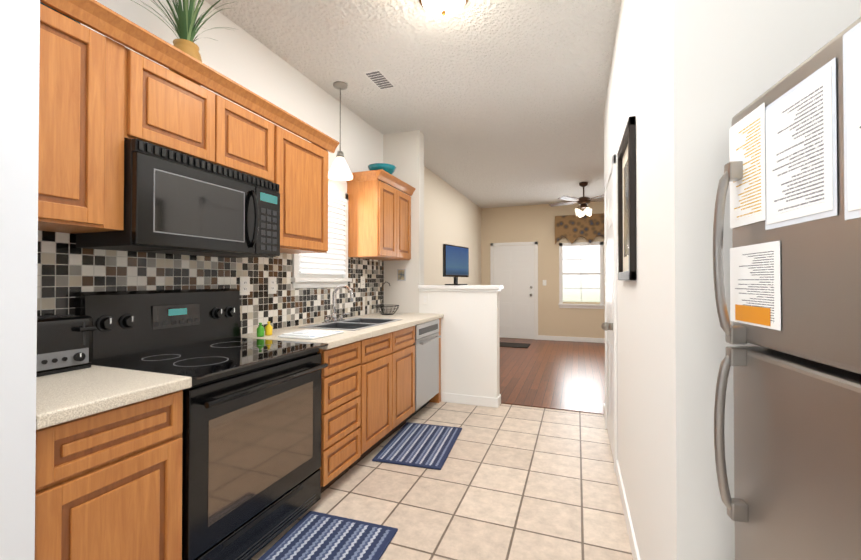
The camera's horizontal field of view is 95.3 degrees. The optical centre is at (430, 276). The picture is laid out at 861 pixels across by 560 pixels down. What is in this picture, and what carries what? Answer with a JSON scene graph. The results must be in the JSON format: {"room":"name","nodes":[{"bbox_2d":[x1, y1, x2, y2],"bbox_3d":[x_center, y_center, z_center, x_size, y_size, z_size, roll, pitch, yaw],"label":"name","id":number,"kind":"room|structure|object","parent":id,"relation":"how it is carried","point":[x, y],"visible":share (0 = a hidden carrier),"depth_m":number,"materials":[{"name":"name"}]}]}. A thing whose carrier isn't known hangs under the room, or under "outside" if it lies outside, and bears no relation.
{"room":"kitchen","nodes":[
{"label":"kitchen","id":0,"kind":"room"},
{"bbox_2d":[0,0,39,559],"bbox_3d":[-1.755,-0.180,0.079,0.715,2.900,2.280,0,-1,20],"label":"wall","id":1,"kind":"structure","parent":0,"point":[19,79],"depth_m":0.99,"materials":[{"name":"white paint"}]},
{"bbox_2d":[80,0,480,288],"bbox_3d":[-0.716,-0.141,4.024,0.100,2.900,10.600,0,-1,20],"label":"wall","id":2,"kind":"structure","parent":0,"point":[245,59],"depth_m":3.26,"materials":[{"name":"white paint"}]},
{"bbox_2d":[38,0,133,233],"bbox_3d":[-1.451,-0.594,1.424,0.343,0.816,0.439,0,-1,20],"label":"upper cabinet","id":3,"kind":"object","parent":2,"relation":"attached to","point":[102,98],"depth_m":1.44,"materials":[{"name":"brown wood"}]},
{"bbox_2d":[134,24,229,168],"bbox_3d":[-1.292,-0.778,1.850,0.343,0.440,0.467,0,-1,20],"label":"upper cabinet","id":4,"kind":"object","parent":2,"relation":"attached to","point":[172,111],"depth_m":1.77,"materials":[{"name":"brown wood"}]},
{"bbox_2d":[76,138,279,257],"bbox_3d":[-1.184,-0.333,1.997,0.436,0.431,0.812,0,-1,20],"label":"microwave","id":5,"kind":"object","parent":4,"relation":"attached to","point":[176,202],"visible":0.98,"depth_m":1.78,"materials":[{"name":"black metal"}]},
{"bbox_2d":[131,0,233,85],"bbox_3d":[-1.177,-1.258,1.925,0.471,0.670,0.523,0,-1,20],"label":"grass plant","id":6,"kind":"object","parent":4,"relation":"on","point":[186,29],"visible":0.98,"depth_m":1.88,"materials":[{"name":"green plant"}]},
{"bbox_2d":[37,230,383,334],"bbox_3d":[-1.106,0.093,2.823,0.008,0.570,3.317,0,-1,20],"label":"backsplash","id":7,"kind":"structure","parent":2,"relation":"attached to","point":[67,269],"depth_m":2.27,"materials":[{"name":"tile"}]},
{"bbox_2d":[240,276,249,294],"bbox_3d":[-1.202,0.060,2.544,0.007,0.120,0.080,0,-1,20],"label":"electrical outlet","id":8,"kind":"object","parent":7,"relation":"attached to","point":[244,285],"visible":1,"depth_m":2.54,"materials":[{"name":"white plastic"}]},
{"bbox_2d":[268,277,276,293],"bbox_3d":[-1.117,0.062,2.773,0.007,0.120,0.080,0,-1,20],"label":"electrical outlet","id":9,"kind":"object","parent":7,"relation":"attached to","point":[272,285],"visible":1,"depth_m":2.77,"materials":[{"name":"white plastic"}]},
{"bbox_2d":[361,276,364,287],"bbox_3d":[-0.679,0.059,3.945,0.007,0.120,0.080,0,-1,20],"label":"electrical outlet","id":10,"kind":"object","parent":7,"relation":"attached to","point":[362,281],"visible":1,"depth_m":3.94,"materials":[{"name":"white plastic"}]},
{"bbox_2d":[230,80,277,183],"bbox_3d":[-1.167,-0.774,2.186,0.343,0.440,0.466,0,-1,20],"label":"upper cabinet","id":11,"kind":"object","parent":2,"relation":"attached to","point":[253,139],"depth_m":2.18,"materials":[{"name":"brown wood"}]},
{"bbox_2d":[278,108,333,253],"bbox_3d":[-0.991,-0.582,2.657,0.343,0.816,0.543,0,-1,20],"label":"upper cabinet","id":12,"kind":"object","parent":2,"relation":"attached to","point":[302,164],"depth_m":2.58,"materials":[{"name":"brown wood"}]},
{"bbox_2d":[291,187,351,287],"bbox_3d":[-0.897,-0.343,3.326,0.049,0.870,0.790,0,-1,20],"label":"kitchen window","id":13,"kind":"structure","parent":2,"relation":"in","point":[333,260],"depth_m":3.42,"materials":[{"name":"white plastic"}]},
{"bbox_2d":[346,169,415,260],"bbox_3d":[-0.482,-0.569,3.948,0.395,0.775,0.783,0,-1,20],"label":"upper cabinet","id":14,"kind":"object","parent":2,"relation":"attached to","point":[379,220],"visible":1,"depth_m":3.67,"materials":[{"name":"brown wood"}]},
{"bbox_2d":[368,163,395,182],"bbox_3d":[-0.477,-0.978,3.858,0.280,0.190,0.280,0,-1,20],"label":"bowl","id":15,"kind":"object","parent":14,"relation":"on","point":[389,168],"visible":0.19,"depth_m":3.76,"materials":[{"name":"teal ceramic"}]},
{"bbox_2d":[204,0,620,207],"bbox_3d":[1.455,-1.623,3.228,4.735,0.050,10.600,0,-1,20],"label":"ceiling","id":16,"kind":"structure","parent":0,"point":[498,103],"depth_m":3.12,"materials":[{"name":"white paint"}]},
{"bbox_2d":[328,81,352,180],"bbox_3d":[-0.752,-1.211,3.269,0.210,0.775,0.210,0,-1,20],"label":"pendant light","id":17,"kind":"object","parent":16,"relation":"hanging from","point":[339,170],"visible":0.96,"depth_m":3.24,"materials":[{"name":"white glass"}]},
{"bbox_2d":[363,69,395,89],"bbox_3d":[-0.410,-1.594,3.188,0.150,0.008,0.300,0,-1,20],"label":"ceiling vent","id":18,"kind":"object","parent":16,"relation":"in","point":[379,79],"visible":1,"depth_m":3.17,"materials":[{"name":"white metal"}]},
{"bbox_2d":[419,0,467,18],"bbox_3d":[0.075,-1.541,2.227,0.300,0.135,0.300,0,-1,20],"label":"flush ceiling light","id":19,"kind":"object","parent":16,"relation":"attached to","point":[442,9],"visible":1,"depth_m":2.21,"materials":[{"name":"white glass"}]},
{"bbox_2d":[549,182,603,216],"bbox_3d":[2.569,-1.288,6.585,1.138,0.555,1.087,0,-1,20],"label":"ceiling fan","id":20,"kind":"object","parent":16,"relation":"hanging from","point":[583,201],"visible":0.96,"depth_m":6.50,"materials":[{"name":"brown metal"}]},
{"bbox_2d":[250,401,632,559],"bbox_3d":[0.627,1.304,0.984,4.735,0.050,5.870,0,-1,20],"label":"floor","id":21,"kind":"structure","parent":0,"point":[511,482],"depth_m":2.34,"materials":[{"name":"beige tile"}]},
{"bbox_2d":[35,390,182,559],"bbox_3d":[-1.291,0.843,1.349,0.683,0.880,0.438,0,-1,20],"label":"base cabinet","id":22,"kind":"object","parent":21,"relation":"on","point":[108,484],"depth_m":1.22,"materials":[{"name":"brown wood"}]},
{"bbox_2d":[75,288,327,559],"bbox_3d":[-1.040,0.679,1.933,0.744,1.220,0.814,0,-1,20],"label":"range","id":23,"kind":"object","parent":21,"relation":"on","point":[251,460],"visible":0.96,"depth_m":1.78,"materials":[{"name":"black metal"}]},
{"bbox_2d":[258,511,397,559],"bbox_3d":[-0.532,1.279,1.689,0.520,0.012,0.800,0,-1,17],"label":"area rug","id":24,"kind":"object","parent":21,"relation":"on","point":[311,535],"visible":0.96,"depth_m":1.90,"materials":[{"name":"blue fabric"}]},
{"bbox_2d":[317,338,370,492],"bbox_3d":[-0.840,0.855,2.558,0.683,0.880,0.487,0,-1,20],"label":"base cabinet","id":25,"kind":"object","parent":21,"relation":"on","point":[346,380],"depth_m":2.43,"materials":[{"name":"brown wood"}]},
{"bbox_2d":[36,312,443,429],"bbox_3d":[-0.775,0.396,2.697,0.714,0.040,3.318,0,-1,20],"label":"countertop","id":26,"kind":"structure","parent":25,"relation":"on","point":[62,397],"depth_m":1.34,"materials":[{"name":"beige stone"}]},
{"bbox_2d":[36,314,96,376],"bbox_3d":[-1.471,0.257,1.471,0.210,0.212,0.295,0,-1,20],"label":"toaster","id":27,"kind":"object","parent":26,"relation":"on","point":[64,342],"visible":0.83,"depth_m":1.49,"materials":[{"name":"black"}]},
{"bbox_2d":[257,323,263,336],"bbox_3d":[-1.056,0.330,2.439,0.044,0.086,0.043,0,-1,20],"label":"soap bottle","id":28,"kind":"object","parent":26,"relation":"on","point":[260,330],"visible":1,"depth_m":2.42,"materials":[{"name":"green plastic"}]},
{"bbox_2d":[265,321,271,335],"bbox_3d":[-1.032,0.330,2.504,0.044,0.086,0.043,0,-1,20],"label":"soap bottle","id":29,"kind":"object","parent":26,"relation":"on","point":[268,329],"visible":1,"depth_m":2.49,"materials":[{"name":"yellow plastic"}]},
{"bbox_2d":[278,329,343,339],"bbox_3d":[-0.755,0.358,2.502,0.260,0.030,0.330,0,-1,20],"label":"dish towel","id":30,"kind":"object","parent":26,"relation":"on","point":[311,334],"visible":0.96,"depth_m":2.41,"materials":[{"name":"white fabric"}]},
{"bbox_2d":[299,285,402,330],"bbox_3d":[-0.609,0.308,3.179,0.476,0.483,0.796,0,-1,20],"label":"sink","id":31,"kind":"object","parent":26,"relation":"in","point":[341,323],"visible":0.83,"depth_m":3.20,"materials":[{"name":"silver metal"}]},
{"bbox_2d":[375,281,398,314],"bbox_3d":[-0.443,0.219,4.025,0.248,0.338,0.248,0,-1,20],"label":"wire basket","id":32,"kind":"object","parent":26,"relation":"on","point":[381,306],"visible":1,"depth_m":4.00,"materials":[{"name":"black metal"}]},
{"bbox_2d":[372,422,461,469],"bbox_3d":[-0.070,1.293,3.054,0.500,0.012,0.760,0,-1,15],"label":"area rug","id":33,"kind":"object","parent":21,"relation":"on","point":[428,446],"visible":0.94,"depth_m":2.97,"materials":[{"name":"blue fabric"}]},
{"bbox_2d":[406,319,440,420],"bbox_3d":[-0.296,0.871,3.879,0.682,0.875,0.614,0,-1,20],"label":"dishwasher","id":34,"kind":"object","parent":21,"relation":"on","point":[427,337],"visible":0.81,"depth_m":3.72,"materials":[{"name":"grey"}]},
{"bbox_2d":[501,401,603,414],"bbox_3d":[1.193,1.304,3.906,1.000,0.008,0.050,0,-1,20],"label":"trim","id":35,"kind":"structure","parent":21,"relation":"on","point":[558,408],"depth_m":3.89,"materials":[{"name":"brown wood"}]},
{"bbox_2d":[616,460,640,559],"bbox_3d":[0.936,1.240,1.802,0.018,0.095,1.643,0,-1,20],"label":"baseboard","id":36,"kind":"structure","parent":21,"relation":"on","point":[632,539],"depth_m":1.99,"materials":[{"name":"white wood"}]},
{"bbox_2d":[713,17,860,559],"bbox_3d":[0.930,0.438,0.476,0.757,1.673,0.760,0,-1,13],"label":"refrigerator","id":37,"kind":"object","parent":21,"relation":"on","point":[792,172],"visible":1,"depth_m":0.70,"materials":[{"name":"grey metal"}]},
{"bbox_2d":[383,130,502,400],"bbox_3d":[0.108,-0.139,4.218,1.310,2.900,0.210,0,-1,20],"label":"wall","id":38,"kind":"structure","parent":0,"point":[470,342],"depth_m":4.11,"materials":[{"name":"white paint"}]},
{"bbox_2d":[397,269,405,280],"bbox_3d":[-0.317,-0.018,4.293,0.100,0.130,0.014,0,-1,20],"label":"picture","id":39,"kind":"object","parent":38,"relation":"attached to","point":[401,274],"visible":1,"depth_m":4.29,"materials":[{"name":"grey paper"}]},
{"bbox_2d":[422,294,427,304],"bbox_3d":[-0.058,0.241,4.197,0.072,0.116,0.006,0,-1,20],"label":"outlet","id":40,"kind":"object","parent":38,"relation":"attached to","point":[424,299],"visible":1,"depth_m":4.19,"materials":[{"name":"white plastic"}]},
{"bbox_2d":[443,244,468,284],"bbox_3d":[0.273,-0.118,4.158,0.160,0.415,0.540,0,-1,31],"label":"tv monitor","id":41,"kind":"object","parent":38,"relation":"on","point":[455,262],"visible":1,"depth_m":4.11,"materials":[{"name":"black"}]},
{"bbox_2d":[442,392,499,407],"bbox_3d":[0.397,1.262,4.016,0.593,0.095,0.016,0,-1,20],"label":"baseboard","id":42,"kind":"structure","parent":38,"relation":"attached to","point":[472,400],"depth_m":4.00,"materials":[{"name":"white wood"}]},
{"bbox_2d":[481,200,604,338],"bbox_3d":[3.338,-0.100,8.114,4.635,2.900,0.100,0,-1,20],"label":"wall","id":43,"kind":"structure","parent":0,"point":[531,223],"depth_m":8.38,"materials":[{"name":"beige paint"}]},
{"bbox_2d":[490,242,537,339],"bbox_3d":[1.813,0.302,8.578,1.030,2.105,0.089,0,-1,20],"label":"door","id":44,"kind":"structure","parent":43,"relation":"in","point":[514,271],"depth_m":8.58,"materials":[{"name":"white wood"}]},
{"bbox_2d":[538,335,604,342],"bbox_3d":[3.850,1.300,7.849,3.300,0.095,0.013,0,-1,20],"label":"baseboard","id":45,"kind":"structure","parent":43,"relation":"attached to","point":[540,337],"depth_m":8.18,"materials":[{"name":"white wood"}]},
{"bbox_2d":[555,213,603,243],"bbox_3d":[3.102,-0.970,8.098,1.020,0.600,0.109,0,-1,20],"label":"valance","id":46,"kind":"object","parent":43,"relation":"attached to","point":[573,228],"visible":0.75,"depth_m":8.06,"materials":[{"name":"fabric"}]},
{"bbox_2d":[558,242,604,308],"bbox_3d":[3.112,-0.025,8.116,0.900,1.370,0.049,0,-1,20],"label":"window","id":47,"kind":"structure","parent":43,"relation":"in","point":[581,271],"depth_m":8.12,"materials":[{"name":"white glass"}]},
{"bbox_2d":[500,338,604,411],"bbox_3d":[2.481,1.354,5.949,4.735,0.050,4.730,0,-1,20],"label":"floor","id":48,"kind":"structure","parent":0,"point":[563,374],"depth_m":5.30,"materials":[{"name":"brown wood"}]},
{"bbox_2d":[500,342,529,347],"bbox_3d":[1.506,1.339,7.717,0.850,0.012,0.500,0,-1,20],"label":"doormat","id":49,"kind":"object","parent":48,"relation":"on","point":[515,345],"visible":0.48,"depth_m":7.58,"materials":[{"name":"black fabric"}]},
{"bbox_2d":[604,0,860,559],"bbox_3d":[2.270,-0.161,2.002,2.360,2.900,2.900,0,-1,20],"label":"wall block","id":50,"kind":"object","parent":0,"point":[689,80],"visible":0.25,"depth_m":1.05,"materials":[{"name":"white paint"}]},
{"bbox_2d":[601,154,617,472],"bbox_3d":[1.345,0.247,3.022,0.088,2.105,0.900,0,-1,20],"label":"door","id":51,"kind":"structure","parent":50,"relation":"attached to","point":[609,325],"depth_m":2.82,"materials":[{"name":"white wood"}]},
{"bbox_2d":[617,116,635,279],"bbox_3d":[0.990,-0.346,1.991,0.027,0.730,0.540,0,-1,20],"label":"picture frame","id":52,"kind":"object","parent":50,"relation":"attached to","point":[626,163],"visible":0.98,"depth_m":1.94,"materials":[{"name":"black wood"}]}
]}

